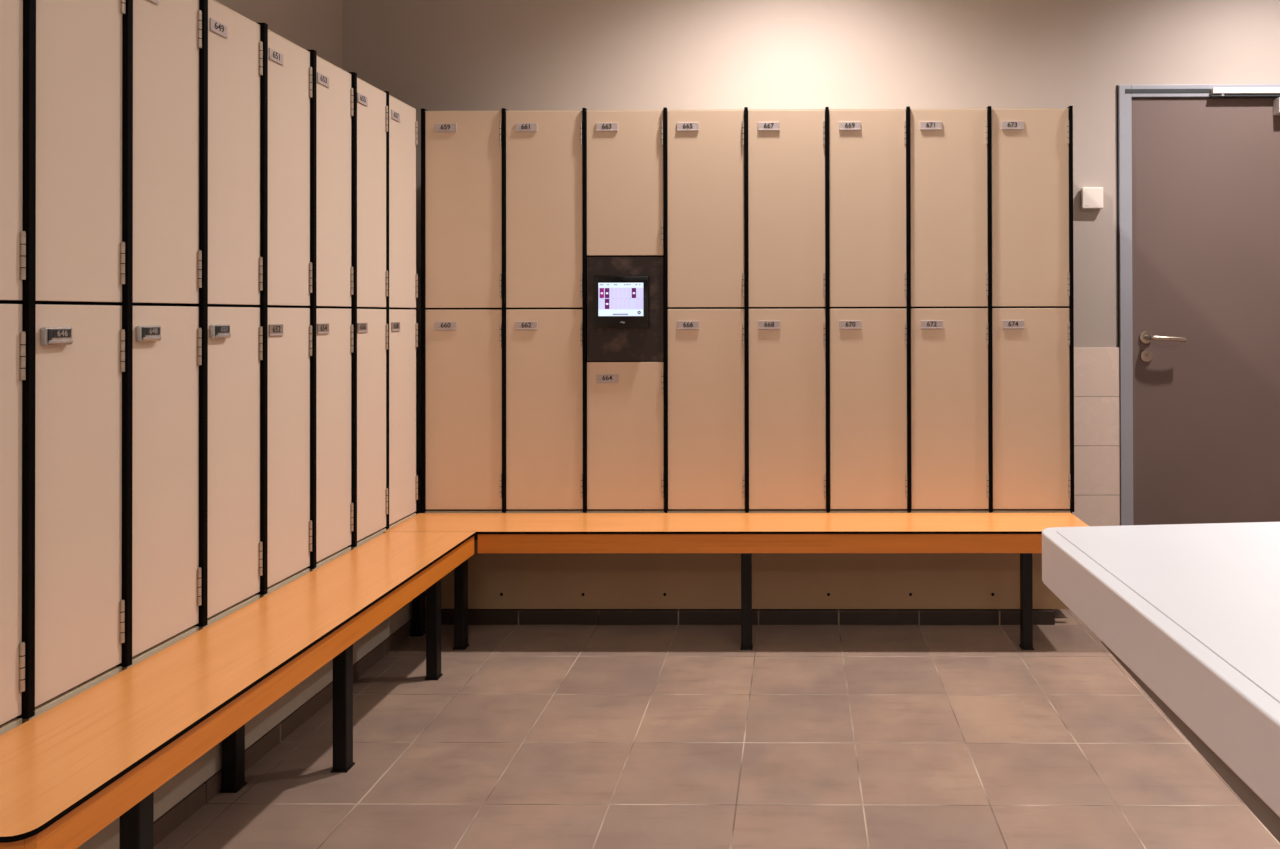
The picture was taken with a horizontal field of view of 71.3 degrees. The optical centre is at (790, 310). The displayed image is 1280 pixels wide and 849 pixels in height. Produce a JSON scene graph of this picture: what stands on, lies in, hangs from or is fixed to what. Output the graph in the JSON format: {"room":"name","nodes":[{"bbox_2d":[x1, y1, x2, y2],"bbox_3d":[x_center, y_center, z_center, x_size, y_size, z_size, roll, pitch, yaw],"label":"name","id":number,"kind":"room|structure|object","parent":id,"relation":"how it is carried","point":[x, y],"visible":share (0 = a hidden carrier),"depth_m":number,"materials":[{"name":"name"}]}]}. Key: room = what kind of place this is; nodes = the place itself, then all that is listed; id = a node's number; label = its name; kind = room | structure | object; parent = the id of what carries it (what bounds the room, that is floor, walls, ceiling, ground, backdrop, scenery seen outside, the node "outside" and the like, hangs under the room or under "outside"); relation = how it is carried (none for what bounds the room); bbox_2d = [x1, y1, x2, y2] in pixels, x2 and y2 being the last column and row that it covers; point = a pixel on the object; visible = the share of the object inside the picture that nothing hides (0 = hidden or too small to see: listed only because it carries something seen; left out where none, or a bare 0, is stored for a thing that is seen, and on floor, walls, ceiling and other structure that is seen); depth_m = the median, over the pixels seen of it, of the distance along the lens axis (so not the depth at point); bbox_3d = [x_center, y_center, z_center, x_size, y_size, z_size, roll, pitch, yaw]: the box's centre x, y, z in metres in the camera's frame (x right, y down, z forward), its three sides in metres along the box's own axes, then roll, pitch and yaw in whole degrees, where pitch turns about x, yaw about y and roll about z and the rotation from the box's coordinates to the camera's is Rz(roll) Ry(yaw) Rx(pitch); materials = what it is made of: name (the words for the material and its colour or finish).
{"room":"changing room","nodes":[
{"label":"changing room","id":0,"kind":"room"},
{"bbox_2d":[215,0,342,68],"bbox_3d":[-2.045,-0.364,0.233,0.100,3.000,7.430,0,0,0],"label":"wall","id":1,"kind":"structure","parent":0,"point":[317,25],"depth_m":3.56,"materials":[{"name":"paint"}]},
{"bbox_2d":[154,609,1279,848],"bbox_3d":[0.657,1.179,0.204,5.696,0.100,7.630,0,0,0],"label":"floor","id":2,"kind":"structure","parent":0,"point":[528,736],"depth_m":2.29,"materials":[{"name":"tile"}]},
{"bbox_2d":[0,0,25,734],"bbox_3d":[-1.681,0.166,1.472,0.600,1.850,0.234,0,0,0],"label":"locker","id":3,"kind":"object","parent":2,"relation":"on","point":[12,237],"visible":1,"depth_m":1.56,"materials":[{"name":"laminate"}]},
{"bbox_2d":[12,0,125,723],"bbox_3d":[-1.677,0.167,1.706,0.604,1.850,0.234,0,0,0],"label":"locker","id":4,"kind":"object","parent":2,"relation":"on","point":[73,606],"visible":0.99,"depth_m":1.69,"materials":[{"name":"laminate"}]},
{"bbox_2d":[113,0,201,670],"bbox_3d":[-1.675,0.169,1.939,0.604,1.850,0.234,0,0,0],"label":"locker","id":5,"kind":"object","parent":2,"relation":"on","point":[162,39],"visible":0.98,"depth_m":1.93,"materials":[{"name":"laminate"}]},
{"bbox_2d":[191,0,262,629],"bbox_3d":[-1.674,0.170,2.173,0.604,1.850,0.234,0,0,0],"label":"locker","id":6,"kind":"object","parent":2,"relation":"on","point":[231,52],"visible":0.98,"depth_m":2.16,"materials":[{"name":"laminate"}]},
{"bbox_2d":[0,532,475,848],"bbox_3d":[-1.220,0.943,2.093,0.306,0.400,1.728,0,0,0],"label":"wooden bench","id":7,"kind":"object","parent":2,"relation":"on","point":[99,756],"visible":1,"depth_m":1.75,"materials":[{"name":"orange wood"}]},
{"bbox_2d":[253,23,311,597],"bbox_3d":[-1.674,0.171,2.407,0.600,1.850,0.234,0,0,0],"label":"locker","id":8,"kind":"object","parent":2,"relation":"on","point":[286,79],"visible":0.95,"depth_m":2.40,"materials":[{"name":"laminate"}]},
{"bbox_2d":[154,619,411,845],"bbox_3d":[-1.384,1.119,2.053,0.060,0.048,2.294,0,0,0],"label":"baseboard","id":9,"kind":"structure","parent":2,"relation":"on","point":[174,817],"depth_m":2.28,"materials":[{"name":"tile"}]},
{"bbox_2d":[77,600,411,848],"bbox_3d":[-1.364,0.953,2.061,0.011,0.280,2.310,0,0,0],"label":"panel","id":10,"kind":"object","parent":9,"relation":"on","point":[183,783],"visible":0.08,"depth_m":2.23,"materials":[{"name":"beige laminate"}]},
{"bbox_2d":[303,50,353,571],"bbox_3d":[-1.672,0.172,2.641,0.600,1.850,0.234,0,0,0],"label":"locker","id":11,"kind":"object","parent":2,"relation":"on","point":[331,102],"visible":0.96,"depth_m":2.63,"materials":[{"name":"laminate"}]},
{"bbox_2d":[345,72,387,549],"bbox_3d":[-1.670,0.173,2.875,0.600,1.850,0.234,0,0,0],"label":"locker","id":12,"kind":"object","parent":2,"relation":"on","point":[369,120],"visible":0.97,"depth_m":2.87,"materials":[{"name":"laminate"}]},
{"bbox_2d":[381,91,417,529],"bbox_3d":[-1.669,0.174,3.109,0.598,1.850,0.234,0,0,0],"label":"locker","id":13,"kind":"object","parent":2,"relation":"on","point":[402,134],"visible":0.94,"depth_m":3.10,"materials":[{"name":"laminate"}]},
{"bbox_2d":[421,108,503,512],"bbox_3d":[-1.216,0.175,3.539,0.300,1.850,0.596,0,0,0],"label":"locker","id":14,"kind":"object","parent":2,"relation":"on","point":[461,151],"visible":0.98,"depth_m":3.25,"materials":[{"name":"laminate"}]},
{"bbox_2d":[502,108,584,512],"bbox_3d":[-0.916,0.174,3.537,0.300,1.850,0.596,0,0,0],"label":"locker","id":15,"kind":"object","parent":2,"relation":"on","point":[542,251],"visible":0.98,"depth_m":3.25,"materials":[{"name":"laminate"}]},
{"bbox_2d":[582,108,664,512],"bbox_3d":[-0.616,0.174,3.534,0.300,1.850,0.596,0,0,0],"label":"locker","id":16,"kind":"object","parent":2,"relation":"on","point":[622,150],"visible":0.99,"depth_m":3.25,"materials":[{"name":"laminate"}]},
{"bbox_2d":[593,275,649,327],"bbox_3d":[-0.624,-0.033,3.233,0.207,0.195,0.025,0,0,0],"label":"terminal","id":17,"kind":"object","parent":16,"relation":"attached to","point":[619,301],"visible":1,"depth_m":3.22,"materials":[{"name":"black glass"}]},
{"bbox_2d":[663,107,745,512],"bbox_3d":[-0.315,0.173,3.532,0.300,1.850,0.596,0,0,0],"label":"locker","id":18,"kind":"object","parent":2,"relation":"on","point":[704,218],"visible":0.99,"depth_m":3.24,"materials":[{"name":"laminate"}]},
{"bbox_2d":[384,513,1087,649],"bbox_3d":[-0.171,0.946,3.089,2.406,0.400,0.276,0,0,0],"label":"wooden bench","id":19,"kind":"object","parent":2,"relation":"on","point":[746,534],"visible":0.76,"depth_m":2.96,"materials":[{"name":"orange wood"}]},
{"bbox_2d":[441,609,1054,624],"bbox_3d":[-0.181,1.121,3.229,2.288,0.050,0.075,0,0,0],"label":"baseboard","id":20,"kind":"structure","parent":2,"relation":"on","point":[475,616],"depth_m":3.19,"materials":[{"name":"tile"}]},
{"bbox_2d":[425,539,1068,608],"bbox_3d":[-0.163,0.955,3.216,2.388,0.278,0.018,0,0,0],"label":"panel","id":21,"kind":"object","parent":20,"relation":"on","point":[495,580],"visible":0.7,"depth_m":3.21,"materials":[{"name":"beige laminate"}]},
{"bbox_2d":[744,107,825,512],"bbox_3d":[-0.015,0.172,3.529,0.300,1.850,0.596,0,0,0],"label":"locker","id":22,"kind":"object","parent":2,"relation":"on","point":[784,149],"visible":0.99,"depth_m":3.24,"materials":[{"name":"laminate"}]},
{"bbox_2d":[825,107,907,512],"bbox_3d":[0.285,0.172,3.527,0.300,1.850,0.596,0,0,0],"label":"locker","id":23,"kind":"object","parent":2,"relation":"on","point":[865,149],"visible":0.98,"depth_m":3.24,"materials":[{"name":"laminate"}]},
{"bbox_2d":[906,106,988,512],"bbox_3d":[0.586,0.171,3.525,0.300,1.850,0.596,0,0,0],"label":"locker","id":24,"kind":"object","parent":2,"relation":"on","point":[947,187],"visible":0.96,"depth_m":3.23,"materials":[{"name":"laminate"}]},
{"bbox_2d":[987,106,1073,512],"bbox_3d":[0.892,0.170,3.522,0.312,1.850,0.596,0,0,0],"label":"locker","id":25,"kind":"object","parent":2,"relation":"on","point":[1030,306],"visible":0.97,"depth_m":3.23,"materials":[{"name":"laminate"}]},
{"bbox_2d":[1042,522,1279,842],"bbox_3d":[0.965,0.729,0.353,1.178,0.800,2.228,0,0,0],"label":"countertop","id":26,"kind":"structure","parent":2,"relation":"on","point":[1191,612],"depth_m":0.98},
{"bbox_2d":[343,0,1279,513],"bbox_3d":[0.682,-0.353,3.886,5.296,3.000,0.120,0,0,0],"label":"wall","id":27,"kind":"structure","parent":0,"point":[430,55],"depth_m":3.83,"materials":[{"name":"paint"}]},
{"bbox_2d":[1081,187,1102,208],"bbox_3d":[1.313,-0.490,3.807,0.092,0.092,0.031,0,0,0],"label":"wall thermostat","id":28,"kind":"object","parent":27,"relation":"attached to","point":[1091,197],"visible":1,"depth_m":3.79,"materials":[{"name":"white plastic"}]},
{"bbox_2d":[1072,347,1119,525],"bbox_3d":[1.184,0.653,3.813,0.504,0.986,0.009,0,0,0],"label":"wall tiles","id":29,"kind":"structure","parent":27,"relation":"attached to","point":[1096,369],"depth_m":3.81,"materials":[{"name":"white tile"}]},
{"bbox_2d":[1116,84,1279,525],"bbox_3d":[1.957,0.079,3.826,1.057,2.130,0.178,0,0,0],"label":"door","id":30,"kind":"structure","parent":27,"relation":"in","point":[1198,166],"depth_m":3.81,"materials":[{"name":"paint"}]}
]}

